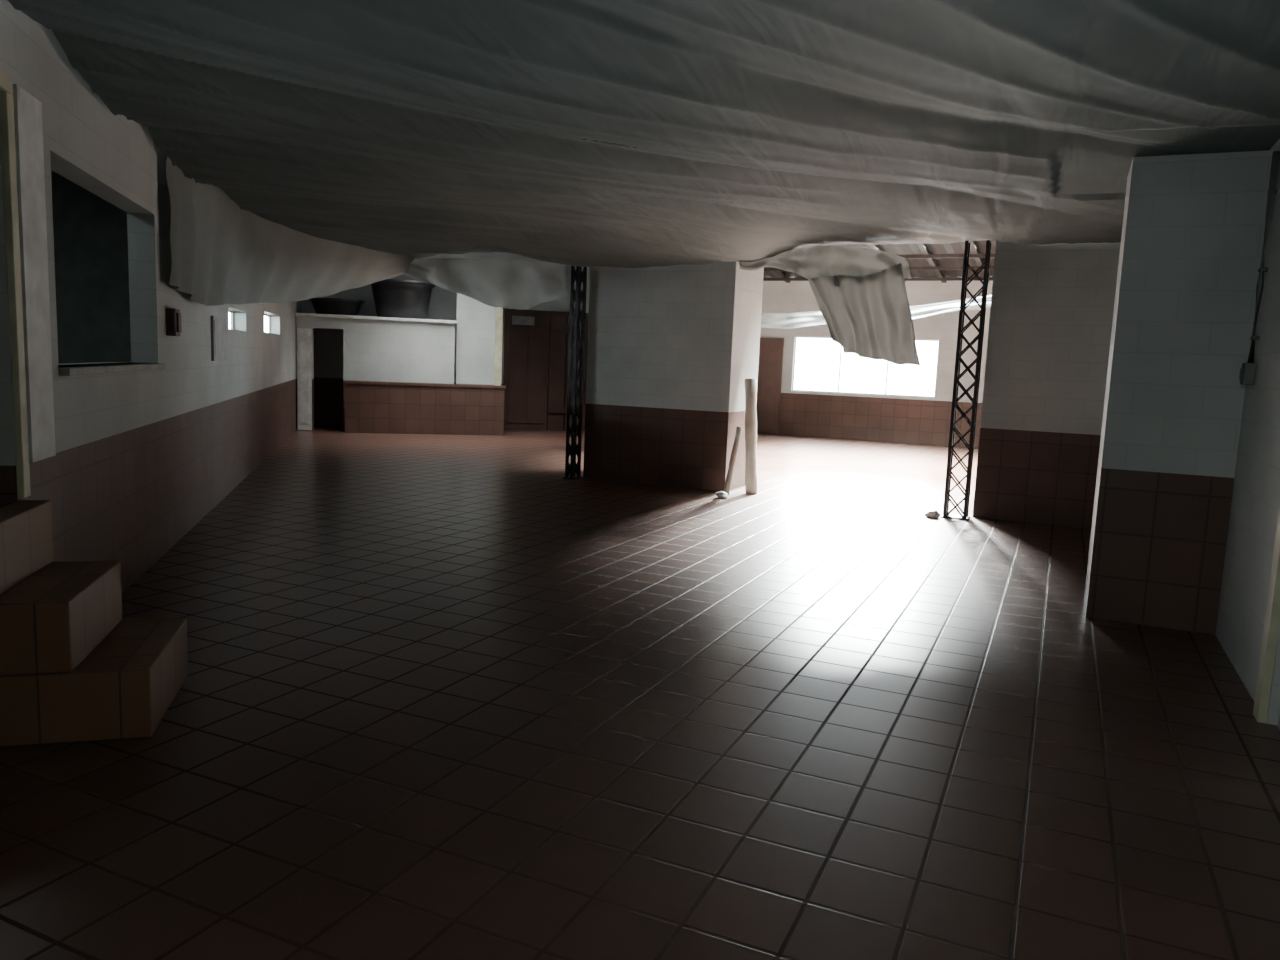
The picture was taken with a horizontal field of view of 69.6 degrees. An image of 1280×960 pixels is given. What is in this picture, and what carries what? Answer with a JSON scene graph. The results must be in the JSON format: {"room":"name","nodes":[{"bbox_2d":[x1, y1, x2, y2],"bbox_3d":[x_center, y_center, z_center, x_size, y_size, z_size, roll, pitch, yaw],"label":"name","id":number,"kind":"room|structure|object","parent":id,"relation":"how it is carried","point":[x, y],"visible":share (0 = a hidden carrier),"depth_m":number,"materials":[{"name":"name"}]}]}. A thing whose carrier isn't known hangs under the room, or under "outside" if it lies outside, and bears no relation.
{"room":"community hall","nodes":[
{"label":"community hall","id":0,"kind":"room"},
{"bbox_2d":[51,170,130,363],"bbox_3d":[-4.568,-0.888,5.574,2.220,3.200,6.200,0,7,-16],"label":"wall","id":1,"kind":"structure","parent":0,"point":[90,233],"depth_m":8.45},
{"bbox_2d":[0,0,300,593],"bbox_3d":[-4.397,-1.865,9.369,0.180,4.200,21.201,0,7,-16],"label":"wall","id":2,"kind":"structure","parent":0,"point":[141,458],"depth_m":6.34,"materials":[{"name":"white paint"}]},
{"bbox_2d":[0,68,30,497],"bbox_3d":[-2.679,-0.788,3.708,0.030,1.860,0.930,0,7,-16],"label":"door frame","id":3,"kind":"structure","parent":2,"relation":"attached to","point":[6,81],"depth_m":4.09,"materials":[{"name":"beige paint"}]},
{"bbox_2d":[13,84,55,462],"bbox_3d":[-2.857,-0.940,4.334,0.030,1.690,0.320,0,7,-16],"label":"trim","id":4,"kind":"structure","parent":2,"relation":"attached to","point":[27,109],"depth_m":4.31,"materials":[{"name":"white paint"}]},
{"bbox_2d":[59,362,165,375],"bbox_3d":[-3.410,-0.704,5.761,0.350,0.040,2.240,0,7,-16],"label":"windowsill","id":5,"kind":"structure","parent":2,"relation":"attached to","point":[70,371],"depth_m":5.52,"materials":[{"name":"grey stone"}]},
{"bbox_2d":[166,308,181,335],"bbox_3d":[-3.641,-1.231,7.191,0.085,0.210,0.170,0,7,-16],"label":"meter box","id":6,"kind":"object","parent":2,"relation":"attached to","point":[173,316],"visible":1,"depth_m":7.11,"materials":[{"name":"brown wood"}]},
{"bbox_2d":[211,316,227,360],"bbox_3d":[-4.306,-1.445,9.426,0.030,0.440,0.850,0,7,-16],"label":"notice board","id":7,"kind":"object","parent":2,"relation":"attached to","point":[218,324],"visible":1,"depth_m":9.29,"materials":[{"name":"white paper"}]},
{"bbox_2d":[229,310,232,328],"bbox_3d":[-4.852,-1.871,10.707,0.020,0.240,1.400,0,7,-16],"label":"window","id":8,"kind":"structure","parent":2,"relation":"in","point":[231,312],"depth_m":11.35,"materials":[{"name":"white paint"}]},
{"bbox_2d":[344,381,505,434],"bbox_3d":[-4.366,-1.456,18.795,3.190,1.030,0.190,0,7,-16],"label":"wall","id":9,"kind":"structure","parent":0,"point":[370,407],"depth_m":18.71,"materials":[{"name":"brown tile"}]},
{"bbox_2d":[301,252,589,429],"bbox_3d":[-2.789,-3.253,20.857,9.200,4.200,0.200,0,7,-16],"label":"wall","id":10,"kind":"structure","parent":0,"point":[328,343],"depth_m":19.87,"materials":[{"name":"white paint"}]},
{"bbox_2d":[503,309,549,429],"bbox_3d":[-2.581,-2.486,20.844,1.000,2.700,0.100,0,7,-16],"label":"door","id":11,"kind":"structure","parent":10,"relation":"in","point":[526,347],"depth_m":20.80,"materials":[{"name":"brown wood"}]},
{"bbox_2d":[512,316,533,324],"bbox_3d":[-2.617,-3.574,20.621,0.500,0.190,0.020,0,7,-16],"label":"wall sign","id":12,"kind":"object","parent":11,"relation":"attached to","point":[518,320],"visible":1,"depth_m":20.61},
{"bbox_2d":[547,311,587,430],"bbox_3d":[-1.318,-2.480,21.194,1.580,2.700,0.120,0,7,-16],"label":"door","id":13,"kind":"structure","parent":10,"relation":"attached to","point":[558,347],"depth_m":21.04,"materials":[{"name":"brown wood"}]},
{"bbox_2d":[580,139,628,146],"bbox_3d":[-5.464,-4.223,7.341,19.300,0.100,14.500,6,8,24],"label":"ceiling","id":14,"kind":"structure","parent":0,"point":[580,139],"depth_m":12.70,"materials":[{"name":"tile"}]},
{"bbox_2d":[0,426,1279,959],"bbox_3d":[-2.929,-0.148,13.805,19.300,0.200,27.500,6,8,24],"label":"floor","id":15,"kind":"structure","parent":0,"point":[441,696],"depth_m":3.92,"materials":[{"name":"tile"}]},
{"bbox_2d":[0,500,187,746],"bbox_3d":[-2.421,0.574,3.990,0.688,0.870,0.770,0,7,-16],"label":"concrete steps","id":16,"kind":"structure","parent":15,"relation":"on","point":[72,669],"depth_m":3.73,"materials":[{"name":"tile"}]},
{"bbox_2d":[295,316,454,430],"bbox_3d":[-5.381,-2.124,18.807,3.100,2.270,0.100,0,7,-16],"label":"washroom wall","id":17,"kind":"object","parent":15,"relation":"on","point":[373,350],"visible":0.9,"depth_m":18.77,"materials":[{"name":"white paint"}]},
{"bbox_2d":[297,328,311,429],"bbox_3d":[-6.689,-2.001,18.340,0.270,2.020,0.085,0,7,-16],"label":"door","id":18,"kind":"structure","parent":17,"relation":"attached to","point":[304,335],"depth_m":18.34,"materials":[{"name":"white paint"}]},
{"bbox_2d":[308,298,364,315],"bbox_3d":[-6.259,-3.554,18.990,1.100,0.330,1.100,6,8,24],"label":"plastic basin","id":19,"kind":"object","parent":17,"relation":"on","point":[336,306],"visible":0.82,"depth_m":18.61,"materials":[{"name":"black plastic"}]},
{"bbox_2d":[295,313,457,323],"bbox_3d":[-5.474,-3.358,19.240,3.300,0.060,3.107,6,8,24],"label":"roof","id":20,"kind":"structure","parent":17,"relation":"on","point":[296,314],"depth_m":18.56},
{"bbox_2d":[371,279,434,318],"bbox_3d":[-5.000,-3.767,19.319,1.360,0.770,1.360,6,8,24],"label":"tub","id":21,"kind":"object","parent":17,"relation":"on","point":[395,298],"visible":0.83,"depth_m":18.85,"materials":[{"name":"black plastic"}]},
{"bbox_2d":[455,293,502,385],"bbox_3d":[-3.413,-2.473,19.477,0.950,2.950,0.140,0,7,-16],"label":"panel","id":22,"kind":"object","parent":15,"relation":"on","point":[479,325],"visible":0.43,"depth_m":19.37,"materials":[{"name":"white paint"}]},
{"bbox_2d":[563,266,586,479],"bbox_3d":[-0.869,-1.486,12.494,0.160,2.956,0.280,6,8,24],"label":"post","id":23,"kind":"object","parent":15,"relation":"on","point":[576,295],"visible":0.96,"depth_m":12.46,"materials":[{"name":"black metal"}]},
{"bbox_2d":[583,261,763,491],"bbox_3d":[0.477,-2.122,12.543,2.070,4.300,1.140,6,8,24],"label":"column","id":24,"kind":"structure","parent":15,"relation":"on","point":[672,350],"depth_m":12.09,"materials":[{"name":"white paint"}]},
{"bbox_2d":[716,491,727,498],"bbox_3d":[1.011,0.178,11.321,0.146,0.090,0.160,6,8,24],"label":"crumpled paper","id":25,"kind":"object","parent":15,"relation":"on","point":[722,495],"visible":1,"depth_m":11.27,"materials":[{"name":"white paper"}]},
{"bbox_2d":[723,427,742,495],"bbox_3d":[1.170,-0.234,11.595,0.086,0.873,0.327,8,9,38],"label":"roll","id":26,"kind":"object","parent":15,"relation":"on","point":[734,453],"visible":0.98,"depth_m":11.56,"materials":[{"name":"fabric"}]},
{"bbox_2d":[744,378,756,493],"bbox_3d":[1.435,-0.566,11.903,0.162,1.487,0.506,1,7,-8],"label":"roll","id":27,"kind":"object","parent":15,"relation":"on","point":[750,384],"visible":0.98,"depth_m":11.84,"materials":[{"name":"fabric"}]},
{"bbox_2d":[924,510,939,517],"bbox_3d":[3.321,0.381,10.444,0.146,0.091,0.142,-4,10,-42],"label":"crumpled paper","id":28,"kind":"object","parent":15,"relation":"on","point":[931,513],"visible":1,"depth_m":10.40,"materials":[{"name":"white paper"}]},
{"bbox_2d":[940,240,991,519],"bbox_3d":[3.672,-1.097,10.340,0.300,3.086,0.280,6,8,24],"label":"post","id":29,"kind":"object","parent":15,"relation":"on","point":[961,329],"visible":1,"depth_m":10.30,"materials":[{"name":"black metal"}]},
{"bbox_2d":[1084,150,1273,634],"bbox_3d":[3.585,-0.563,6.229,0.760,3.040,0.640,6,8,24],"label":"pillar","id":30,"kind":"structure","parent":15,"relation":"on","point":[1193,227],"depth_m":5.93,"materials":[{"name":"white paint"}]},
{"bbox_2d":[8,0,1279,267],"bbox_3d":[-2.619,-2.317,6.448,12.467,0.324,12.200,6,8,24],"label":"drape","id":31,"kind":"object","parent":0,"point":[758,129],"visible":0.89,"depth_m":5.12,"materials":[{"name":"grey fabric"}]},
{"bbox_2d":[166,156,415,305],"bbox_3d":[-3.882,-2.375,10.342,1.131,1.098,6.937,3,7,3],"label":"hanging cloth","id":32,"kind":"object","parent":31,"relation":"hanging from","point":[222,253],"visible":0.91,"depth_m":9.64,"materials":[{"name":"white fabric"}]},
{"bbox_2d":[403,258,567,309],"bbox_3d":[-2.427,-2.793,13.077,3.160,0.697,0.264,5,8,22],"label":"hanging cloth","id":33,"kind":"object","parent":31,"relation":"hanging from","point":[520,284],"visible":0.84,"depth_m":12.88,"materials":[{"name":"white fabric"}]},
{"bbox_2d":[739,245,911,286],"bbox_3d":[2.122,-2.501,10.763,2.052,0.493,0.253,6,8,24],"label":"cloth","id":34,"kind":"object","parent":31,"relation":"hanging from","point":[811,262],"visible":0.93,"depth_m":10.71,"materials":[{"name":"white fabric"}]},
{"bbox_2d":[808,263,920,365],"bbox_3d":[2.547,-1.901,10.495,1.350,1.140,0.186,6,8,24],"label":"cloth","id":35,"kind":"object","parent":34,"relation":"hanging from","point":[869,316],"visible":1,"depth_m":10.47,"materials":[{"name":"white fabric"}]},
{"bbox_2d":[633,147,995,282],"bbox_3d":[-0.288,-4.962,18.595,19.300,1.017,10.500,6,8,24],"label":"roof","id":36,"kind":"structure","parent":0,"point":[943,263],"depth_m":18.84,"materials":[{"name":"tile"}]},
{"bbox_2d":[760,281,992,447],"bbox_3d":[6.310,-2.749,21.344,8.600,3.800,0.200,6,8,24],"label":"wall","id":37,"kind":"structure","parent":0,"point":[894,419],"depth_m":21.54,"materials":[{"name":"white paint"}]},
{"bbox_2d":[756,338,783,434],"bbox_3d":[2.998,-2.329,22.760,1.000,2.350,0.100,6,8,24],"label":"door","id":38,"kind":"structure","parent":37,"relation":"in","point":[770,365],"depth_m":22.63,"materials":[{"name":"brown wood"}]},
{"bbox_2d":[792,336,939,397],"bbox_3d":[5.296,-2.695,21.793,3.380,1.340,0.030,6,8,24],"label":"window","id":39,"kind":"structure","parent":37,"relation":"in","point":[796,337],"depth_m":21.96,"materials":[{"name":"white paint"}]},
{"bbox_2d":[761,295,991,328],"bbox_3d":[4.322,-3.399,18.163,6.706,0.870,0.236,6,8,25],"label":"hanging cloth","id":40,"kind":"object","parent":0,"point":[797,319],"visible":0.31,"depth_m":18.54,"materials":[{"name":"white fabric"}]},
{"bbox_2d":[972,240,1120,528],"bbox_3d":[4.807,-1.634,10.055,1.860,4.300,0.200,6,8,24],"label":"wall partition","id":41,"kind":"structure","parent":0,"point":[1052,307],"depth_m":10.16,"materials":[{"name":"white paint"}]},
{"bbox_2d":[1215,138,1279,725],"bbox_3d":[5.442,-1.617,8.931,0.200,4.600,23.600,6,8,24],"label":"wall","id":42,"kind":"structure","parent":0,"point":[1255,503],"depth_m":5.21,"materials":[{"name":"white paint"}]},
{"bbox_2d":[1239,363,1256,384],"bbox_3d":[3.670,-0.642,5.561,0.070,0.130,0.100,6,8,24],"label":"switch box","id":43,"kind":"object","parent":42,"relation":"attached to","point":[1248,370],"visible":1,"depth_m":5.52,"materials":[{"name":"grey plastic"}]},
{"bbox_2d":[1247,151,1279,362],"bbox_3d":[3.708,-1.315,5.466,0.043,1.231,0.068,6,8,24],"label":"conduit","id":44,"kind":"object","parent":42,"relation":"attached to","point":[1272,190],"visible":0.99,"depth_m":5.43,"materials":[{"name":"grey metal"}]},
{"bbox_2d":[1253,506,1279,722],"bbox_3d":[2.638,0.128,3.414,0.040,2.300,2.190,6,8,24],"label":"door frame","id":45,"kind":"structure","parent":42,"relation":"attached to","point":[1272,617],"depth_m":4.41,"materials":[{"name":"beige paint"}]},
{"bbox_2d":[1277,706,1279,729],"bbox_3d":[2.704,0.184,3.389,0.050,2.200,1.950,6,8,24],"label":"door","id":46,"kind":"structure","parent":42,"relation":"in","point":[1278,721],"depth_m":4.39,"materials":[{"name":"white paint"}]}
]}

